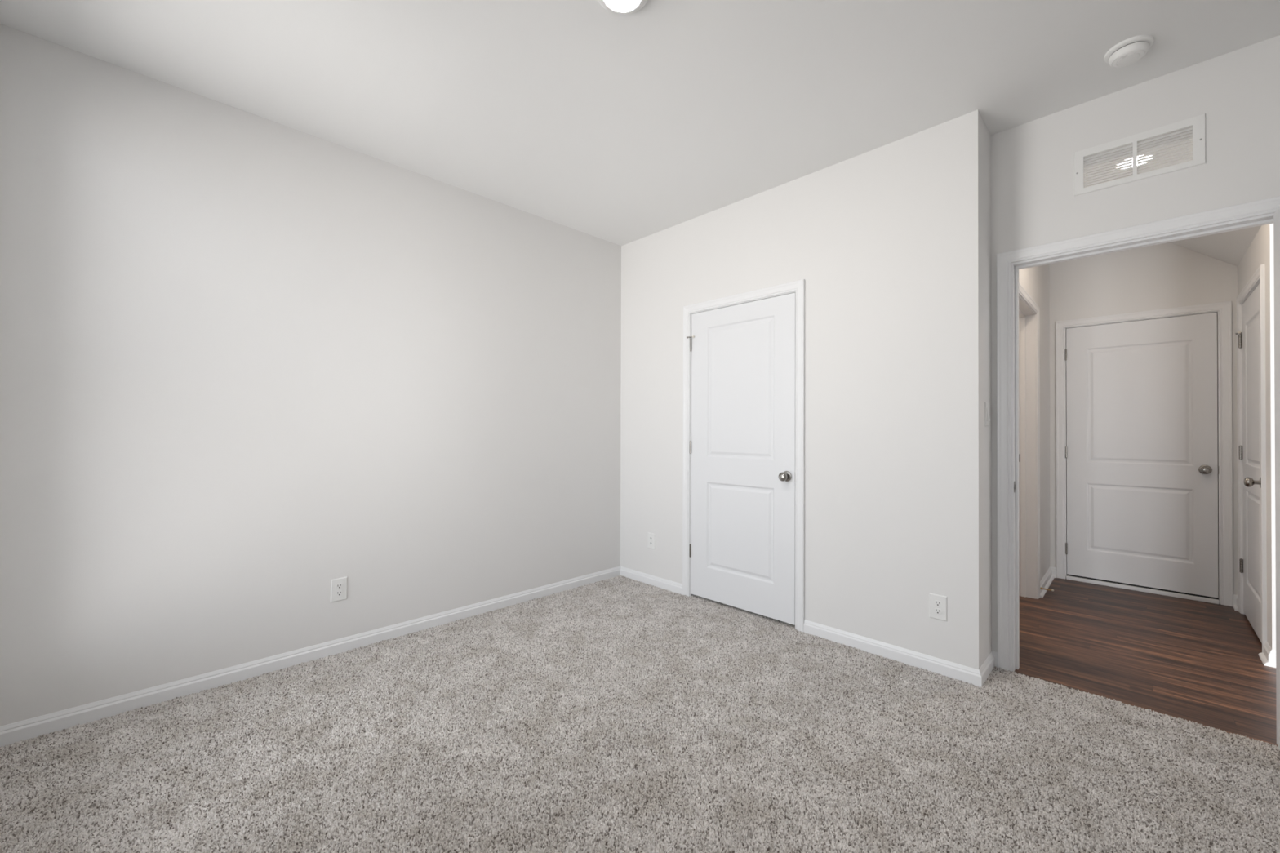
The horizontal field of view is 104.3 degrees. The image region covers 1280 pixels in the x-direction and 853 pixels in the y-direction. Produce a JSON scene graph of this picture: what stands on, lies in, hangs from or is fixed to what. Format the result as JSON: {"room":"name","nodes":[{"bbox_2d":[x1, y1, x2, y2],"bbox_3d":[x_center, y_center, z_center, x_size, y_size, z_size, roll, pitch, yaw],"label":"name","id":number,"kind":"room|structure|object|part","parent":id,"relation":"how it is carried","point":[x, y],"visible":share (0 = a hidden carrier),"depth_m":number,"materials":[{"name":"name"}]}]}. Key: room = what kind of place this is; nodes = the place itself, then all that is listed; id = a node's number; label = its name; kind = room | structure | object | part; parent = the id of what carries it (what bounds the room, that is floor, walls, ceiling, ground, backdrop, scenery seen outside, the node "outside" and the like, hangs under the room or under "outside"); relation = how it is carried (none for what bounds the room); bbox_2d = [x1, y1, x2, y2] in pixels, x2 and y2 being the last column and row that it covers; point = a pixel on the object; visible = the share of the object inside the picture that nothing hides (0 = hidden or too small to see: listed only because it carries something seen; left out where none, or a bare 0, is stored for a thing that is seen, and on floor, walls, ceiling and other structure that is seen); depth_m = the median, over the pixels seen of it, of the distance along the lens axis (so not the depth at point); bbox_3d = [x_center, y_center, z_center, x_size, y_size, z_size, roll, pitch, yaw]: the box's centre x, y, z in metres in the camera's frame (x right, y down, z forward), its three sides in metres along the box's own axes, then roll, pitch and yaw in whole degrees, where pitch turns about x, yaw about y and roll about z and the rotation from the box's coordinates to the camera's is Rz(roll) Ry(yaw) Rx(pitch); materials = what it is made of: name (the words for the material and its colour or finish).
{"room":"empty bedroom","nodes":[
{"label":"empty bedroom","id":0,"kind":"room"},
{"bbox_2d":[0,23,621,726],"bbox_3d":[-1.411,-0.148,2.985,3.410,2.743,0.120,1,-1,-45],"label":"wall","id":1,"kind":"structure","parent":0,"point":[250,363],"depth_m":2.42,"materials":[{"name":"white paint"}]},
{"bbox_2d":[0,566,620,746],"bbox_3d":[-1.315,1.189,2.981,3.260,0.081,0.014,1,-1,-45],"label":"baseboard","id":2,"kind":"structure","parent":1,"relation":"attached to","point":[33,727],"depth_m":2.42,"materials":[{"name":"white wood"}]},
{"bbox_2d":[330,577,346,602],"bbox_3d":[-1.621,0.879,2.682,0.078,0.122,0.008,1,-1,-45],"label":"wall outlet","id":3,"kind":"object","parent":1,"relation":"attached to","point":[338,586],"visible":1,"depth_m":2.68,"materials":[{"name":"white plastic"}]},
{"bbox_2d":[335,590,342,595],"bbox_3d":[-1.620,0.898,2.680,0.034,0.027,0.002,1,-1,-45],"label":"receptacle","id":4,"kind":"object","parent":3,"relation":"attached to","point":[338,593],"depth_m":2.68,"materials":[{"name":"white plastic"}]},
{"bbox_2d":[335,582,342,589],"bbox_3d":[-1.619,0.859,2.680,0.034,0.027,0.002,1,-1,-45],"label":"receptacle","id":5,"kind":"object","parent":3,"relation":"attached to","point":[338,585],"depth_m":2.68,"materials":[{"name":"white plastic"}]},
{"bbox_2d":[0,0,1279,245],"bbox_3d":[2.045,-1.578,1.583,6.310,0.120,7.050,1,-1,-45],"label":"ceiling","id":6,"kind":"structure","parent":0,"point":[583,116],"depth_m":2.14,"materials":[{"name":"white paint"}]},
{"bbox_2d":[597,0,647,14],"bbox_3d":[-0.062,-1.506,1.728,0.198,0.036,0.198,1,-1,-45],"label":"recessed light","id":7,"kind":"object","parent":6,"relation":"in","point":[616,6],"visible":1,"depth_m":1.77,"materials":[{"name":"white plastic"}]},
{"bbox_2d":[604,0,639,11],"bbox_3d":[-0.062,-1.492,1.728,0.132,0.008,0.132,1,-1,-45],"label":"diffuser","id":8,"kind":"object","parent":7,"relation":"attached to","point":[611,5],"depth_m":1.76,"materials":[{"name":"white plastic"}]},
{"bbox_2d":[1103,34,1154,67],"bbox_3d":[1.958,-1.492,1.995,0.143,0.046,0.143,1,-1,-45],"label":"smoke detector","id":9,"kind":"object","parent":6,"relation":"attached to","point":[1128,51],"visible":1,"depth_m":1.97,"materials":[{"name":"white plastic"}]},
{"bbox_2d":[1111,148,1157,168],"bbox_3d":[2.763,-1.489,2.782,0.181,0.036,0.181,1,-1,-45],"label":"recessed light","id":10,"kind":"object","parent":6,"relation":"in","point":[1154,148],"visible":0.18,"depth_m":2.76,"materials":[{"name":"white plastic"}]},
{"bbox_2d":[1117,155,1152,168],"bbox_3d":[2.763,-1.476,2.782,0.144,0.008,0.144,1,-1,-45],"label":"diffuser","id":11,"kind":"object","parent":10,"relation":"attached to","point":[1131,155],"depth_m":2.77,"materials":[{"name":"white"}]},
{"bbox_2d":[620,109,984,670],"bbox_3d":[0.723,-0.133,3.339,0.115,2.753,2.629,1,-1,-45],"label":"wall","id":12,"kind":"structure","parent":0,"point":[886,242],"depth_m":2.73,"materials":[{"name":"white paint"}]},
{"bbox_2d":[620,566,682,594],"bbox_3d":[0.078,1.200,3.882,0.014,0.081,0.675,1,-1,-45],"label":"baseboard","id":13,"kind":"structure","parent":12,"relation":"attached to","point":[675,587],"depth_m":3.86,"materials":[{"name":"white wood"}]},
{"bbox_2d":[647,532,655,549],"bbox_3d":[0.087,0.893,3.880,0.008,0.122,0.078,1,-1,-45],"label":"wall outlet","id":14,"kind":"object","parent":12,"relation":"attached to","point":[651,537],"visible":1,"depth_m":3.87,"materials":[{"name":"white plastic"}]},
{"bbox_2d":[689,293,795,625],"bbox_3d":[0.645,0.196,3.312,0.101,2.026,0.823,1,-1,-45],"label":"door","id":15,"kind":"structure","parent":12,"relation":"in","point":[742,545],"depth_m":3.28,"materials":[{"name":"white paint"}]},
{"bbox_3d":[0.881,0.307,3.046,0.062,0.056,0.056,1,-1,-45],"label":"knob","id":16,"kind":"part","parent":15,"relation":"part of","materials":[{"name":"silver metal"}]},
{"bbox_2d":[682,279,804,632],"bbox_3d":[0.692,0.176,3.356,0.132,2.115,0.942,1,-1,-45],"label":"door frame","id":17,"kind":"structure","parent":12,"relation":"attached to","point":[797,287],"depth_m":3.04,"materials":[{"name":"white wood"}]},
{"bbox_2d":[803,619,997,687],"bbox_3d":[1.405,1.196,2.755,0.304,0.081,0.908,1,-1,-45],"label":"baseboard","id":18,"kind":"structure","parent":12,"relation":"attached to","point":[975,677],"depth_m":2.56,"materials":[{"name":"white wood"}]},
{"bbox_2d":[929,593,946,621],"bbox_3d":[1.484,0.900,2.477,0.008,0.122,0.078,1,-1,-45],"label":"wall outlet","id":19,"kind":"object","parent":12,"relation":"attached to","point":[938,603],"visible":1,"depth_m":2.47,"materials":[{"name":"white plastic"}]},
{"bbox_2d":[933,608,942,614],"bbox_3d":[1.482,0.919,2.475,0.002,0.027,0.034,1,-1,-45],"label":"receptacle","id":20,"kind":"object","parent":19,"relation":"attached to","point":[936,611],"depth_m":2.47,"materials":[{"name":"white plastic"}]},
{"bbox_2d":[933,600,942,606],"bbox_3d":[1.482,0.880,2.476,0.002,0.027,0.034,1,-1,-45],"label":"receptacle","id":21,"kind":"object","parent":19,"relation":"attached to","point":[936,602],"depth_m":2.48,"materials":[{"name":"white plastic"}]},
{"bbox_2d":[983,121,1049,661],"bbox_3d":[2.515,-0.127,3.341,2.428,2.753,0.126,1,-1,-45],"label":"wall","id":22,"kind":"structure","parent":0,"point":[987,136],"depth_m":2.57,"materials":[{"name":"white paint"}]},
{"bbox_2d":[984,402,990,426],"bbox_3d":[1.736,-0.060,2.482,0.072,0.119,0.015,1,-1,-45],"label":"light switch","id":23,"kind":"object","parent":22,"relation":"attached to","point":[987,419],"visible":1,"depth_m":2.47,"materials":[{"name":"white plastic"}]},
{"bbox_2d":[1018,282,1039,599],"bbox_3d":[2.533,0.182,3.340,0.940,2.114,0.132,1,-1,-45],"label":"door frame","id":24,"kind":"structure","parent":22,"relation":"attached to","point":[1028,310],"depth_m":3.62,"materials":[{"name":"white wood"}]},
{"bbox_3d":[2.516,0.213,3.357,0.816,2.054,0.032,1,-1,-45],"label":"stop moulding","id":25,"kind":"part","parent":24,"relation":"part of","materials":[{"name":"white wood"}]},
{"bbox_2d":[1040,566,1056,597],"bbox_3d":[3.171,1.205,3.872,0.730,0.081,0.040,1,-1,-45],"label":"baseboard","id":26,"kind":"structure","parent":22,"relation":"attached to","point":[1051,574],"depth_m":3.91,"materials":[{"name":"white wood"}]},
{"bbox_2d":[991,35,1279,652],"bbox_3d":[2.205,-0.141,2.263,0.115,2.743,1.405,1,-1,-45],"label":"wall","id":27,"kind":"structure","parent":0,"point":[1033,203],"depth_m":2.20,"materials":[{"name":"white paint"}]},
{"bbox_2d":[996,195,1279,671],"bbox_3d":[2.216,0.175,2.238,0.132,2.120,0.984,1,-1,-45],"label":"door frame","id":28,"kind":"structure","parent":27,"relation":"attached to","point":[1260,212],"depth_m":2.51,"materials":[{"name":"white wood"}]},
{"bbox_2d":[1073,113,1205,196],"bbox_3d":[2.192,-1.190,2.202,0.012,0.209,0.413,1,-1,-45],"label":"air vent","id":29,"kind":"object","parent":27,"relation":"in","point":[1198,122],"visible":1,"depth_m":2.19,"materials":[{"name":"white metal"}]},
{"bbox_2d":[1273,204,1279,750],"bbox_3d":[2.159,0.192,1.608,0.854,2.033,0.167,1,-1,-45],"label":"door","id":30,"kind":"structure","parent":27,"relation":"in","point":[1277,215],"depth_m":1.88,"materials":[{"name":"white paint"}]},
{"bbox_2d":[1048,242,1238,595],"bbox_3d":[3.853,-0.125,3.801,0.115,2.743,1.350,1,-1,-45],"label":"wall","id":31,"kind":"structure","parent":0,"point":[1167,275],"depth_m":3.78,"materials":[{"name":"white paint"}]},
{"bbox_2d":[1065,312,1218,599],"bbox_3d":[3.773,0.206,3.784,0.108,2.023,0.823,1,-1,-45],"label":"door","id":32,"kind":"structure","parent":31,"relation":"in","point":[1141,450],"depth_m":3.76,"materials":[{"name":"white paint"}]},
{"bbox_3d":[4.002,0.307,3.521,0.062,0.056,0.056,1,-1,-45],"label":"knob","id":33,"kind":"part","parent":32,"relation":"part of","materials":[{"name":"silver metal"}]},
{"bbox_2d":[1055,301,1233,606],"bbox_3d":[3.814,0.189,3.823,0.133,2.117,0.941,1,-1,-45],"label":"door frame","id":34,"kind":"structure","parent":31,"relation":"attached to","point":[1224,309],"depth_m":3.53,"materials":[{"name":"white wood"}]},
{"bbox_3d":[3.818,0.219,3.827,0.014,2.056,0.817,1,-1,-45],"label":"stop moulding","id":35,"kind":"part","parent":34,"relation":"part of","materials":[{"name":"white wood"}]},
{"bbox_2d":[1011,577,1277,746],"bbox_3d":[2.201,1.230,1.270,5.830,0.012,5.800,1,-1,-45],"label":"floor","id":36,"kind":"structure","parent":0,"point":[1200,662],"depth_m":2.71,"materials":[{"name":"brown wood"}]},
{"bbox_2d":[1138,159,1261,266],"bbox_3d":[3.540,-1.298,3.187,1.210,0.406,0.515,1,-1,-45],"label":"ceiling","id":37,"kind":"structure","parent":0,"point":[1230,247],"depth_m":3.27,"materials":[{"name":"white paint"}]},
{"bbox_2d":[1237,223,1275,650],"bbox_3d":[3.744,-0.131,2.970,1.210,2.743,0.115,1,-1,-45],"label":"wall","id":38,"kind":"structure","parent":0,"point":[1260,251],"depth_m":2.62,"materials":[{"name":"white paint"}]},
{"bbox_2d":[1233,594,1238,611],"bbox_3d":[4.074,1.204,3.395,0.124,0.081,0.030,1,-1,-45],"label":"baseboard","id":39,"kind":"structure","parent":38,"relation":"attached to","point":[1235,597],"depth_m":3.43,"materials":[{"name":"white wood"}]},
{"bbox_3d":[4.064,1.236,3.395,0.111,0.017,0.016,1,-1,-45],"label":"shoe moulding","id":40,"kind":"part","parent":39,"relation":"part of","materials":[{"name":"white wood"}]},
{"bbox_2d":[1238,283,1262,643],"bbox_3d":[3.703,0.206,3.030,0.820,2.033,0.101,1,-1,-45],"label":"door","id":41,"kind":"structure","parent":38,"relation":"in","point":[1250,452],"depth_m":3.04,"materials":[{"name":"white paint"}]},
{"bbox_3d":[3.441,0.313,2.796,0.056,0.056,0.062,1,-1,-45],"label":"knob","id":42,"kind":"part","parent":41,"relation":"part of","materials":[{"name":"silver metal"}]},
{"bbox_2d":[1236,263,1266,652],"bbox_3d":[3.745,0.182,2.981,0.940,2.117,0.132,1,-1,-45],"label":"door frame","id":43,"kind":"structure","parent":38,"relation":"attached to","point":[1259,277],"depth_m":2.70,"materials":[{"name":"white wood"}]},
{"bbox_2d":[1258,641,1275,667],"bbox_3d":[4.380,1.192,1.541,0.176,0.081,3.090,1,-1,-45],"label":"baseboard","id":44,"kind":"structure","parent":38,"relation":"attached to","point":[1268,657],"depth_m":2.58,"materials":[{"name":"white wood"}]},
{"bbox_3d":[4.380,1.224,1.541,0.176,0.017,3.090,1,-1,-45],"label":"shoe moulding","id":45,"kind":"part","parent":44,"relation":"part of","materials":[{"name":"white wood"}]},
{"bbox_3d":[2.035,1.291,1.563,6.310,0.108,7.050,1,-1,-45],"label":"floor","id":46,"kind":"structure","parent":0,"visible":0},
{"bbox_2d":[0,574,1279,852],"bbox_3d":[0.049,1.219,1.819,3.557,0.024,3.586,1,-1,-45],"label":"carpet","id":47,"kind":"object","parent":46,"relation":"on","point":[620,713],"visible":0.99,"depth_m":1.81,"materials":[{"name":"grey carpet"}]}
]}

